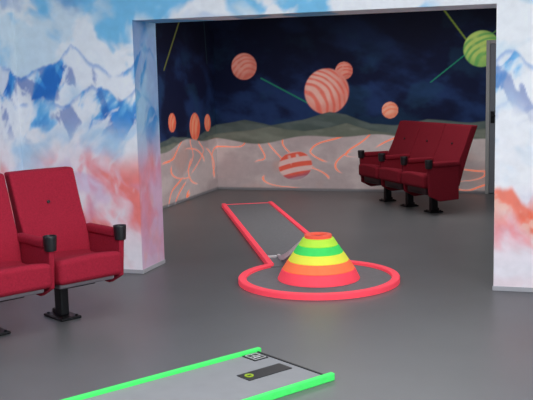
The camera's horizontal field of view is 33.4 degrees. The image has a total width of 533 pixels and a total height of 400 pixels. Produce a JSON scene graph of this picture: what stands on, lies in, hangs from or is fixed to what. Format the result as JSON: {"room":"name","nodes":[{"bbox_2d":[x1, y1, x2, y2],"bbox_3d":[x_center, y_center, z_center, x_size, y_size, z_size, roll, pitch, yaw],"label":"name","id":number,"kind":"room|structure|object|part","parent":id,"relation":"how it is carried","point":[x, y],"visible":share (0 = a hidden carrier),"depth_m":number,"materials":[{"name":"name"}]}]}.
{"room":"games hall","nodes":[
{"label":"games hall","id":0,"kind":"room"},
{"bbox_2d":[0,0,22,221],"bbox_3d":[-3.517,-0.363,3.639,0.001,3.200,8.873,1,8,17],"label":"wall","id":1,"kind":"structure","parent":0,"point":[10,135],"depth_m":7.70,"materials":[{"name":"paint"}]},
{"bbox_2d":[155,21,217,208],"bbox_3d":[-1.559,-1.244,10.867,0.001,2.900,5.262,1,8,17],"label":"wall","id":2,"kind":"structure","parent":0,"point":[184,50],"depth_m":12.31,"materials":[{"name":"paint"}]},
{"bbox_2d":[0,189,532,399],"bbox_3d":[0.621,0.881,5.647,7.960,0.001,15.200,1,8,17],"label":"floor","id":3,"kind":"structure","parent":0,"point":[443,333],"depth_m":6.17,"materials":[{"name":"grey concrete"}]},
{"bbox_2d":[0,173,56,335],"bbox_3d":[-1.814,0.382,5.857,0.633,1.045,0.719,-8,11,-42],"label":"chair","id":4,"kind":"object","parent":3,"relation":"on","point":[27,267],"visible":1,"depth_m":5.86,"materials":[{"name":"red fabric"}]},
{"bbox_3d":[-1.959,0.167,5.980,0.511,0.645,0.306,-8,11,-42],"label":"backrest","id":5,"kind":"part","parent":4,"relation":"part of","materials":[{"name":"red fabric"}]},
{"bbox_3d":[-1.739,0.506,5.796,0.493,0.201,0.508,-8,11,-42],"label":"seat","id":6,"kind":"part","parent":4,"relation":"part of","materials":[{"name":"red fabric"}]},
{"bbox_3d":[-1.550,0.441,5.983,0.066,0.402,0.444,-8,11,-42],"label":"armrest","id":7,"kind":"part","parent":4,"relation":"part of","materials":[{"name":"red fabric"}]},
{"bbox_2d":[4,166,125,321],"bbox_3d":[-1.394,0.320,6.243,0.572,1.045,0.719,-8,11,-42],"label":"chair","id":8,"kind":"object","parent":3,"relation":"on","point":[44,201],"visible":0.82,"depth_m":6.27,"materials":[{"name":"red fabric"}]},
{"bbox_3d":[-1.562,0.107,6.346,0.511,0.645,0.306,-8,11,-42],"label":"backrest","id":9,"kind":"part","parent":8,"relation":"part of","materials":[{"name":"red fabric"}]},
{"bbox_3d":[-1.342,0.447,6.162,0.493,0.201,0.508,-8,11,-42],"label":"seat","id":10,"kind":"part","parent":8,"relation":"part of","materials":[{"name":"red fabric"}]},
{"bbox_3d":[-1.153,0.382,6.349,0.066,0.402,0.444,-8,11,-42],"label":"armrest","id":11,"kind":"part","parent":8,"relation":"part of","materials":[{"name":"red fabric"}]},
{"bbox_2d":[62,347,334,399],"bbox_3d":[-0.966,1.092,4.215,2.930,0.042,0.670,-8,10,-39],"label":"miniature golf hole","id":12,"kind":"object","parent":3,"relation":"on","point":[250,374],"visible":1,"depth_m":4.82,"materials":[{"name":"grey carpet"}]},
{"bbox_3d":[-0.066,0.927,5.250,0.103,0.007,0.120,-8,10,-39],"label":"marker plate","id":13,"kind":"part","parent":12,"relation":"part of","materials":[{"name":"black plastic"}]},
{"bbox_3d":[-0.010,0.964,4.978,0.310,0.006,0.115,-8,10,-39],"label":"hole plate","id":14,"kind":"part","parent":12,"relation":"part of","materials":[{"name":"black plastic"}]},
{"bbox_2d":[222,201,399,299],"bbox_3d":[0.133,0.221,9.141,1.320,0.386,5.140,-3,8,-9],"label":"miniature golf hole","id":15,"kind":"object","parent":3,"relation":"on","point":[300,264],"visible":1,"depth_m":7.18,"materials":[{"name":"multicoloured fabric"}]},
{"bbox_3d":[0.214,0.398,7.734,0.059,0.353,0.815,-4,8,-18],"label":"ramp rail","id":16,"kind":"part","parent":15,"relation":"part of","materials":[{"name":"white plastic"}]},
{"bbox_2d":[358,120,421,201],"bbox_3d":[1.669,-0.512,11.815,0.750,1.045,0.665,-4,8,-21],"label":"chair","id":17,"kind":"object","parent":3,"relation":"on","point":[406,134],"visible":0.74,"depth_m":11.78,"materials":[{"name":"red fabric"}]},
{"bbox_3d":[1.559,-0.389,11.788,0.508,0.201,0.525,-4,8,-21],"label":"seat","id":18,"kind":"part","parent":17,"relation":"part of","materials":[{"name":"red fabric"}]},
{"bbox_3d":[1.466,-0.423,12.058,0.444,0.472,0.066,-4,8,-21],"label":"armrest","id":19,"kind":"part","parent":17,"relation":"part of","materials":[{"name":"red fabric"}]},
{"bbox_3d":[1.673,-0.355,11.526,0.444,0.472,0.066,-4,8,-21],"label":"armrest","id":20,"kind":"part","parent":17,"relation":"part of","materials":[{"name":"red fabric"}]},
{"bbox_3d":[1.854,-0.690,11.864,0.346,0.715,0.561,-4,8,-21],"label":"backrest","id":21,"kind":"part","parent":17,"relation":"part of","materials":[{"name":"red fabric"}]},
{"bbox_2d":[379,122,449,206],"bbox_3d":[1.885,-0.442,11.261,0.750,1.045,0.613,-4,8,-21],"label":"chair","id":22,"kind":"object","parent":3,"relation":"on","point":[429,135],"visible":0.67,"depth_m":11.18,"materials":[{"name":"red fabric"}]},
{"bbox_3d":[1.765,-0.321,11.258,0.508,0.201,0.525,-4,8,-21],"label":"seat","id":23,"kind":"part","parent":22,"relation":"part of","materials":[{"name":"red fabric"}]},
{"bbox_3d":[1.879,-0.288,10.996,0.444,0.472,0.066,-4,8,-21],"label":"armrest","id":24,"kind":"part","parent":22,"relation":"part of","materials":[{"name":"red fabric"}]},
{"bbox_3d":[2.060,-0.622,11.334,0.346,0.715,0.561,-4,8,-21],"label":"backrest","id":25,"kind":"part","parent":22,"relation":"part of","materials":[{"name":"red fabric"}]},
{"bbox_2d":[401,124,476,212],"bbox_3d":[2.091,-0.374,10.730,0.750,1.045,0.613,-4,8,-21],"label":"chair","id":26,"kind":"object","parent":3,"relation":"on","point":[442,179],"visible":1,"depth_m":10.54,"materials":[{"name":"red fabric"}]},
{"bbox_3d":[1.971,-0.254,10.727,0.508,0.201,0.525,-4,8,-21],"label":"seat","id":27,"kind":"part","parent":26,"relation":"part of","materials":[{"name":"red fabric"}]},
{"bbox_3d":[2.086,-0.220,10.465,0.444,0.472,0.066,-4,8,-21],"label":"armrest","id":28,"kind":"part","parent":26,"relation":"part of","materials":[{"name":"red fabric"}]},
{"bbox_3d":[2.266,-0.555,10.804,0.346,0.715,0.561,-4,8,-21],"label":"backrest","id":29,"kind":"part","parent":26,"relation":"part of","materials":[{"name":"red fabric"}]},
{"bbox_2d":[12,0,532,287],"bbox_3d":[1.093,-0.935,7.042,7.360,3.200,0.465,1,8,17],"label":"wall","id":30,"kind":"structure","parent":0,"point":[87,80],"depth_m":7.57,"materials":[{"name":"paint"}]},
{"bbox_2d":[124,269,143,273],"bbox_3d":[-1.611,0.613,7.869,1.142,0.035,0.008,1,8,17],"label":"baseboard","id":31,"kind":"structure","parent":30,"relation":"attached to","point":[125,270],"depth_m":7.72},
{"bbox_2d":[144,259,164,272],"bbox_3d":[-0.999,0.591,7.923,0.008,0.035,0.465,1,8,17],"label":"baseboard","id":32,"kind":"structure","parent":30,"relation":"attached to","point":[162,261],"depth_m":7.91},
{"bbox_2d":[492,286,532,291],"bbox_3d":[3.152,0.705,6.376,2.973,0.035,0.008,1,8,17],"label":"baseboard","id":33,"kind":"structure","parent":30,"relation":"attached to","point":[494,288],"depth_m":6.77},
{"bbox_2d":[213,8,496,193],"bbox_3d":[2.738,-1.533,12.252,7.360,2.900,0.001,1,8,17],"label":"wall","id":34,"kind":"structure","parent":0,"point":[297,99],"depth_m":12.81,"materials":[{"name":"paint"}]},
{"bbox_2d":[485,40,495,193],"bbox_3d":[3.480,-1.118,12.044,0.985,2.100,0.058,1,8,17],"label":"trim","id":35,"kind":"structure","parent":34,"relation":"attached to","point":[488,42],"depth_m":12.15,"materials":[{"name":"paint"}]},
{"bbox_2d":[489,44,495,192],"bbox_3d":[3.475,-1.096,12.032,0.885,2.040,0.085,1,8,17],"label":"door","id":36,"kind":"structure","parent":34,"relation":"in","point":[492,46],"depth_m":12.15,"materials":[{"name":"grey metal"}]},
{"bbox_3d":[3.123,-1.130,12.117,0.130,0.160,0.045,1,8,17],"label":"handle","id":37,"kind":"part","parent":36,"relation":"part of","materials":[{"name":"black metal"}]}
]}

